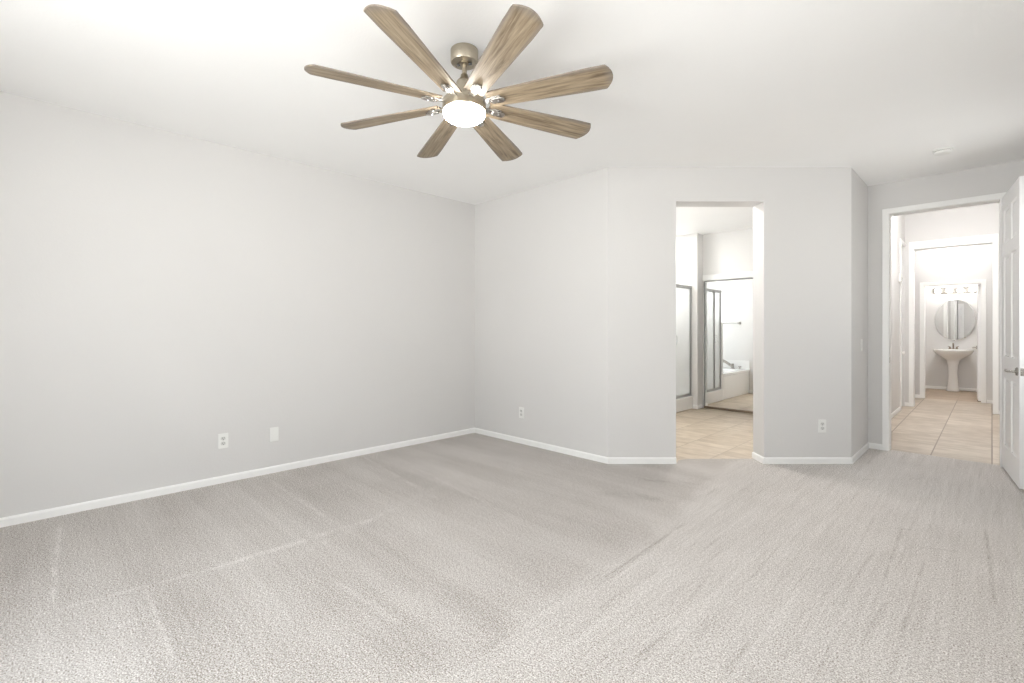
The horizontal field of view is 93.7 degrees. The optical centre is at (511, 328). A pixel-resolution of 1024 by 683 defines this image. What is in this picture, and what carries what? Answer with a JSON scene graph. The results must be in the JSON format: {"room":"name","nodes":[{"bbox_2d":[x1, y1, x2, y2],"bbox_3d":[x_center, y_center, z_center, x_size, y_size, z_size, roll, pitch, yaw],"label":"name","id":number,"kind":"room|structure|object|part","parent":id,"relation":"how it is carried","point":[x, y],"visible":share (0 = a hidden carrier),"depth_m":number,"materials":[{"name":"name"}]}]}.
{"room":"empty bedroom","nodes":[
{"label":"empty bedroom","id":0,"kind":"room"},
{"bbox_2d":[0,91,474,517],"bbox_3d":[-2.179,-0.105,4.136,0.120,2.900,5.008,0,0,45],"label":"wall","id":1,"kind":"structure","parent":0,"point":[163,293],"depth_m":3.76,"materials":[{"name":"paint"}]},
{"bbox_2d":[218,433,227,448],"bbox_3d":[-2.338,0.906,3.885,0.074,0.120,0.009,0,0,-45],"label":"wall outlet","id":2,"kind":"object","parent":1,"relation":"attached to","point":[222,438],"visible":1,"depth_m":3.88,"materials":[{"name":"white plastic"}]},
{"bbox_2d":[0,428,473,527],"bbox_3d":[-2.132,1.216,4.089,0.012,0.058,4.768,0,0,45],"label":"baseboard","id":3,"kind":"structure","parent":1,"relation":"attached to","point":[83,506],"depth_m":3.78,"materials":[{"name":"paint"}]},
{"bbox_2d":[269,427,278,441],"bbox_3d":[-2.063,0.913,4.162,0.074,0.120,0.007,0,0,-45],"label":"blank plate","id":4,"kind":"object","parent":1,"relation":"attached to","point":[273,432],"visible":1,"depth_m":4.16,"materials":[{"name":"white plastic"}]},
{"bbox_2d":[0,388,1023,682],"bbox_3d":[3.182,1.310,5.798,5.200,0.130,14.700,0,0,45],"label":"floor","id":5,"kind":"structure","parent":0,"point":[473,557],"depth_m":2.47,"materials":[{"name":"carpet"}]},
{"bbox_2d":[676,284,692,412],"bbox_3d":[2.213,0.285,7.572,0.981,1.920,0.818,0,0,45],"label":"shower enclosure","id":6,"kind":"object","parent":5,"relation":"on","point":[684,400],"visible":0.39,"depth_m":7.38,"materials":[{"name":"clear glass"}]},
{"bbox_3d":[2.610,0.193,7.359,0.006,1.655,0.501,0,0,45],"label":"glass panel","id":7,"kind":"part","parent":6,"relation":"part of","materials":[{"name":"white glass"}]},
{"bbox_2d":[933,343,973,391],"bbox_3d":[8.845,0.761,9.629,0.606,0.967,0.466,0,0,45],"label":"pedestal sink","id":8,"kind":"object","parent":5,"relation":"on","point":[953,356],"visible":1,"depth_m":9.57,"materials":[{"name":"white ceramic"}]},
{"bbox_2d":[933,349,973,360],"bbox_3d":[8.845,0.533,9.629,0.606,0.247,0.466,0,0,45],"label":"basin","id":9,"kind":"object","parent":8,"relation":"in","point":[948,354],"depth_m":9.52,"materials":[{"name":"white ceramic"}]},
{"bbox_2d":[0,0,1023,235],"bbox_3d":[0.917,-1.545,3.714,5.255,0.100,8.950,0,0,45],"label":"ceiling","id":10,"kind":"structure","parent":0,"point":[872,88],"depth_m":2.85,"materials":[{"name":"paint"}]},
{"bbox_2d":[304,4,612,160],"bbox_3d":[-0.255,-1.305,2.565,1.481,0.380,1.482,0,0,45],"label":"ceiling fan","id":11,"kind":"object","parent":10,"relation":"hanging from","point":[464,103],"visible":1,"depth_m":2.41,"materials":[{"name":"brown wood"}]},
{"bbox_3d":[-0.672,-1.210,2.370,0.651,0.008,0.148,1,10,-25],"label":"blade","id":12,"kind":"part","parent":11,"relation":"part of","materials":[{"name":"brown wood"}]},
{"bbox_3d":[-0.688,-1.194,2.722,0.651,0.008,0.148,-1,10,20],"label":"blade","id":13,"kind":"part","parent":11,"relation":"part of","materials":[{"name":"brown wood"}]},
{"bbox_3d":[-0.412,-1.220,2.132,0.148,0.008,0.651,13,2,20],"label":"blade","id":14,"kind":"part","parent":11,"relation":"part of","materials":[{"name":"brown wood"}]},
{"bbox_3d":[-0.450,-1.183,2.982,0.148,0.008,0.651,-13,3,-25],"label":"blade","id":15,"kind":"part","parent":11,"relation":"part of","materials":[{"name":"brown wood"}]},
{"bbox_3d":[-0.255,-1.293,2.569,0.092,0.140,0.092,-3,-4,45],"label":"motor","id":16,"kind":"part","parent":11,"relation":"part of","materials":[{"name":"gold metal"}]},
{"bbox_3d":[-0.098,-1.182,2.997,0.148,0.008,0.651,-15,-7,19],"label":"blade","id":17,"kind":"part","parent":11,"relation":"part of","materials":[{"name":"brown wood"}]},
{"bbox_3d":[-0.060,-1.219,2.148,0.148,0.008,0.651,15,-9,-24],"label":"blade","id":18,"kind":"part","parent":11,"relation":"part of","materials":[{"name":"brown wood"}]},
{"bbox_3d":[0.162,-1.193,2.759,0.651,0.008,0.148,1,-16,-25],"label":"blade","id":19,"kind":"part","parent":11,"relation":"part of","materials":[{"name":"brown wood"}]},
{"bbox_3d":[0.178,-1.208,2.407,0.651,0.008,0.148,-1,-16,20],"label":"blade","id":20,"kind":"part","parent":11,"relation":"part of","materials":[{"name":"brown wood"}]},
{"bbox_2d":[932,147,953,155],"bbox_3d":[3.592,-1.476,4.002,0.132,0.039,0.132,0,0,45],"label":"smoke detector","id":21,"kind":"object","parent":10,"relation":"attached to","point":[945,150],"visible":1,"depth_m":3.97,"materials":[{"name":"white plastic"}]},
{"bbox_2d":[475,168,607,456],"bbox_3d":[0.219,-0.105,5.194,2.014,2.900,0.120,0,0,45],"label":"wall","id":22,"kind":"structure","parent":0,"point":[541,253],"depth_m":4.96,"materials":[{"name":"paint"}]},
{"bbox_2d":[519,407,523,418],"bbox_3d":[0.101,0.911,5.221,0.074,0.120,0.009,0,0,45],"label":"wall outlet","id":23,"kind":"object","parent":22,"relation":"attached to","point":[521,409],"visible":1,"depth_m":5.22,"materials":[{"name":"white plastic"}]},
{"bbox_2d":[474,428,607,463],"bbox_3d":[0.217,1.216,5.104,1.899,0.058,0.012,0,0,45],"label":"baseboard","id":24,"kind":"structure","parent":22,"relation":"attached to","point":[598,458],"depth_m":4.97,"materials":[{"name":"paint"}]},
{"bbox_2d":[676,233,702,408],"bbox_3d":[2.589,-0.145,7.925,1.054,2.820,0.210,0,0,45],"label":"wall","id":25,"kind":"structure","parent":0,"point":[689,247],"depth_m":7.55,"materials":[{"name":"paint"}]},
{"bbox_2d":[693,404,701,408],"bbox_3d":[2.911,1.216,7.560,0.106,0.058,0.172,0,0,45],"label":"baseboard","id":26,"kind":"structure","parent":25,"relation":"attached to","point":[700,405],"depth_m":7.50,"materials":[{"name":"paint"}]},
{"bbox_2d":[703,228,752,407],"bbox_3d":[3.125,-0.105,7.615,2.450,2.900,0.120,0,0,45],"label":"wall","id":27,"kind":"structure","parent":0,"point":[729,251],"depth_m":7.37,"materials":[{"name":"paint"}]},
{"bbox_2d":[702,271,752,280],"bbox_3d":[3.439,-0.804,7.184,1.175,0.091,0.047,0,0,45],"label":"trim","id":28,"kind":"structure","parent":27,"relation":"attached to","point":[738,275],"depth_m":7.31,"materials":[{"name":"paint"}]},
{"bbox_2d":[704,278,752,413],"bbox_3d":[3.431,0.244,7.188,1.114,2.002,0.026,0,0,45],"label":"mirror door","id":29,"kind":"structure","parent":27,"relation":"in","point":[728,304],"depth_m":7.32,"materials":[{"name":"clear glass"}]},
{"bbox_3d":[3.431,1.228,7.188,1.114,0.034,0.026,0,0,45],"label":"rail","id":30,"kind":"part","parent":29,"relation":"part of","materials":[{"name":"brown metal"}]},
{"bbox_2d":[608,167,850,456],"bbox_3d":[2.014,-0.055,4.540,2.250,3.000,0.200,0,0,0],"label":"wall","id":31,"kind":"structure","parent":0,"point":[802,215],"depth_m":4.44,"materials":[{"name":"paint"}]},
{"bbox_2d":[608,452,852,463],"bbox_3d":[2.014,1.216,4.534,2.260,0.058,0.212,0,0,0],"label":"baseboard","id":32,"kind":"structure","parent":31,"relation":"attached to","point":[611,460],"depth_m":4.43,"materials":[{"name":"paint"}]},
{"bbox_2d":[818,420,825,432],"bbox_3d":[2.867,0.897,4.435,0.074,0.120,0.010,0,0,0],"label":"wall outlet","id":33,"kind":"object","parent":31,"relation":"attached to","point":[821,423],"visible":1,"depth_m":4.43,"materials":[{"name":"white plastic"}]},
{"bbox_2d":[851,168,867,456],"bbox_3d":[3.408,-0.105,4.794,0.120,2.900,0.881,0,0,45],"label":"wall","id":34,"kind":"structure","parent":0,"point":[859,189],"depth_m":4.71,"materials":[{"name":"paint"}]},
{"bbox_2d":[851,443,868,462],"bbox_3d":[3.435,1.216,4.728,0.012,0.058,0.836,0,0,45],"label":"baseboard","id":35,"kind":"structure","parent":34,"relation":"attached to","point":[865,447],"depth_m":4.72,"materials":[{"name":"paint"}]},
{"bbox_2d":[891,215,904,412],"bbox_3d":[5.756,-0.330,7.255,0.120,3.550,1.700,0,0,45],"label":"wall","id":36,"kind":"structure","parent":0,"point":[897,222],"depth_m":7.11,"materials":[{"name":"paint"}]},
{"bbox_2d":[891,407,900,418],"bbox_3d":[5.573,1.216,6.978,0.012,0.058,1.050,0,0,45],"label":"baseboard","id":37,"kind":"structure","parent":36,"relation":"attached to","point":[898,409],"depth_m":6.96,"materials":[{"name":"paint"}]},
{"bbox_2d":[900,239,905,406],"bbox_3d":[6.150,-0.071,7.554,0.015,2.633,0.560,0,0,45],"label":"door frame","id":38,"kind":"structure","parent":36,"relation":"attached to","point":[901,240],"depth_m":7.36,"materials":[{"name":"paint"}]},
{"bbox_2d":[901,247,904,405],"bbox_3d":[6.154,-0.043,7.585,0.500,2.560,0.107,0,0,-45],"label":"door","id":39,"kind":"structure","parent":36,"relation":"in","point":[902,352],"depth_m":7.73,"materials":[{"name":"paint"}]},
{"bbox_2d":[868,160,1023,443],"bbox_3d":[3.903,-0.330,4.950,2.620,3.550,0.140,0,0,45],"label":"wall","id":40,"kind":"structure","parent":0,"point":[997,178],"depth_m":4.93,"materials":[{"name":"paint"}]},
{"bbox_2d":[868,442,881,449],"bbox_3d":[4.207,1.216,4.539,1.370,0.058,0.012,0,0,45],"label":"baseboard","id":41,"kind":"structure","parent":40,"relation":"attached to","point":[871,445],"depth_m":4.97,"materials":[{"name":"paint"}]},
{"bbox_2d":[882,192,1006,466],"bbox_3d":[4.183,0.008,4.670,0.904,2.474,0.176,0,0,45],"label":"door frame","id":42,"kind":"structure","parent":40,"relation":"attached to","point":[887,214],"depth_m":4.90,"materials":[{"name":"paint"}]},
{"bbox_2d":[1002,176,1023,488],"bbox_3d":[4.163,0.027,3.990,0.170,2.400,0.819,0,0,39],"label":"door","id":43,"kind":"structure","parent":40,"relation":"in","point":[1013,200],"depth_m":3.91,"materials":[{"name":"paint"}]},
{"bbox_3d":[3.939,0.332,3.793,0.068,0.066,0.150,0,0,39],"label":"handle","id":44,"kind":"part","parent":43,"relation":"part of","materials":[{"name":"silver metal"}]},
{"bbox_2d":[925,284,978,391],"bbox_3d":[9.122,-0.130,9.772,1.920,2.950,0.120,0,0,45],"label":"wall","id":45,"kind":"structure","parent":0,"point":[936,367],"depth_m":9.90,"materials":[{"name":"paint"}]},
{"bbox_2d":[925,385,976,391],"bbox_3d":[9.075,1.216,9.726,1.680,0.058,0.012,0,0,45],"label":"baseboard","id":46,"kind":"structure","parent":45,"relation":"attached to","point":[926,386],"depth_m":9.88,"materials":[{"name":"paint"}]},
{"bbox_2d":[933,287,976,293],"bbox_3d":[8.976,-0.785,9.733,0.680,0.110,0.142,0,0,45],"label":"vanity light","id":47,"kind":"object","parent":45,"relation":"attached to","point":[961,289],"visible":0.99,"depth_m":9.74,"materials":[{"name":"silver metal"}]},
{"bbox_2d":[935,299,975,340],"bbox_3d":[9.014,-0.185,9.771,0.016,0.840,0.620,0,0,-43],"label":"oval mirror","id":48,"kind":"object","parent":45,"relation":"attached to","point":[955,319],"visible":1,"depth_m":9.76,"materials":[{"name":"clear glass"}]},
{"bbox_2d":[905,203,999,414],"bbox_3d":[6.986,-0.330,7.255,1.860,3.550,0.140,0,0,45],"label":"wall","id":49,"kind":"structure","parent":0,"point":[984,219],"depth_m":7.43,"materials":[{"name":"paint"}]},
{"bbox_2d":[909,234,998,413],"bbox_3d":[6.809,-0.076,7.432,1.016,2.642,0.176,0,0,45],"label":"door frame","id":50,"kind":"structure","parent":49,"relation":"attached to","point":[993,239],"depth_m":7.27,"materials":[{"name":"paint"}]},
{"bbox_2d":[915,244,992,403],"bbox_3d":[7.743,-0.080,8.393,1.920,3.050,0.120,0,0,45],"label":"wall","id":51,"kind":"structure","parent":0,"point":[974,262],"depth_m":8.33,"materials":[{"name":"paint"}]},
{"bbox_2d":[920,279,985,402],"bbox_3d":[7.718,0.203,8.418,0.854,2.084,0.156,0,0,45],"label":"door frame","id":52,"kind":"structure","parent":51,"relation":"attached to","point":[982,282],"depth_m":8.32,"materials":[{"name":"paint"}]},
{"bbox_2d":[915,394,992,403],"bbox_3d":[7.689,1.216,8.354,1.060,0.058,0.012,0,0,45],"label":"baseboard","id":53,"kind":"structure","parent":51,"relation":"attached to","point":[916,395],"depth_m":8.06,"materials":[{"name":"paint"}]},
{"bbox_2d":[972,284,980,401],"bbox_3d":[8.205,0.239,8.480,0.108,2.003,0.680,0,0,43],"label":"door","id":54,"kind":"structure","parent":51,"relation":"in","point":[978,347],"depth_m":8.22,"materials":[{"name":"paint"}]}
]}

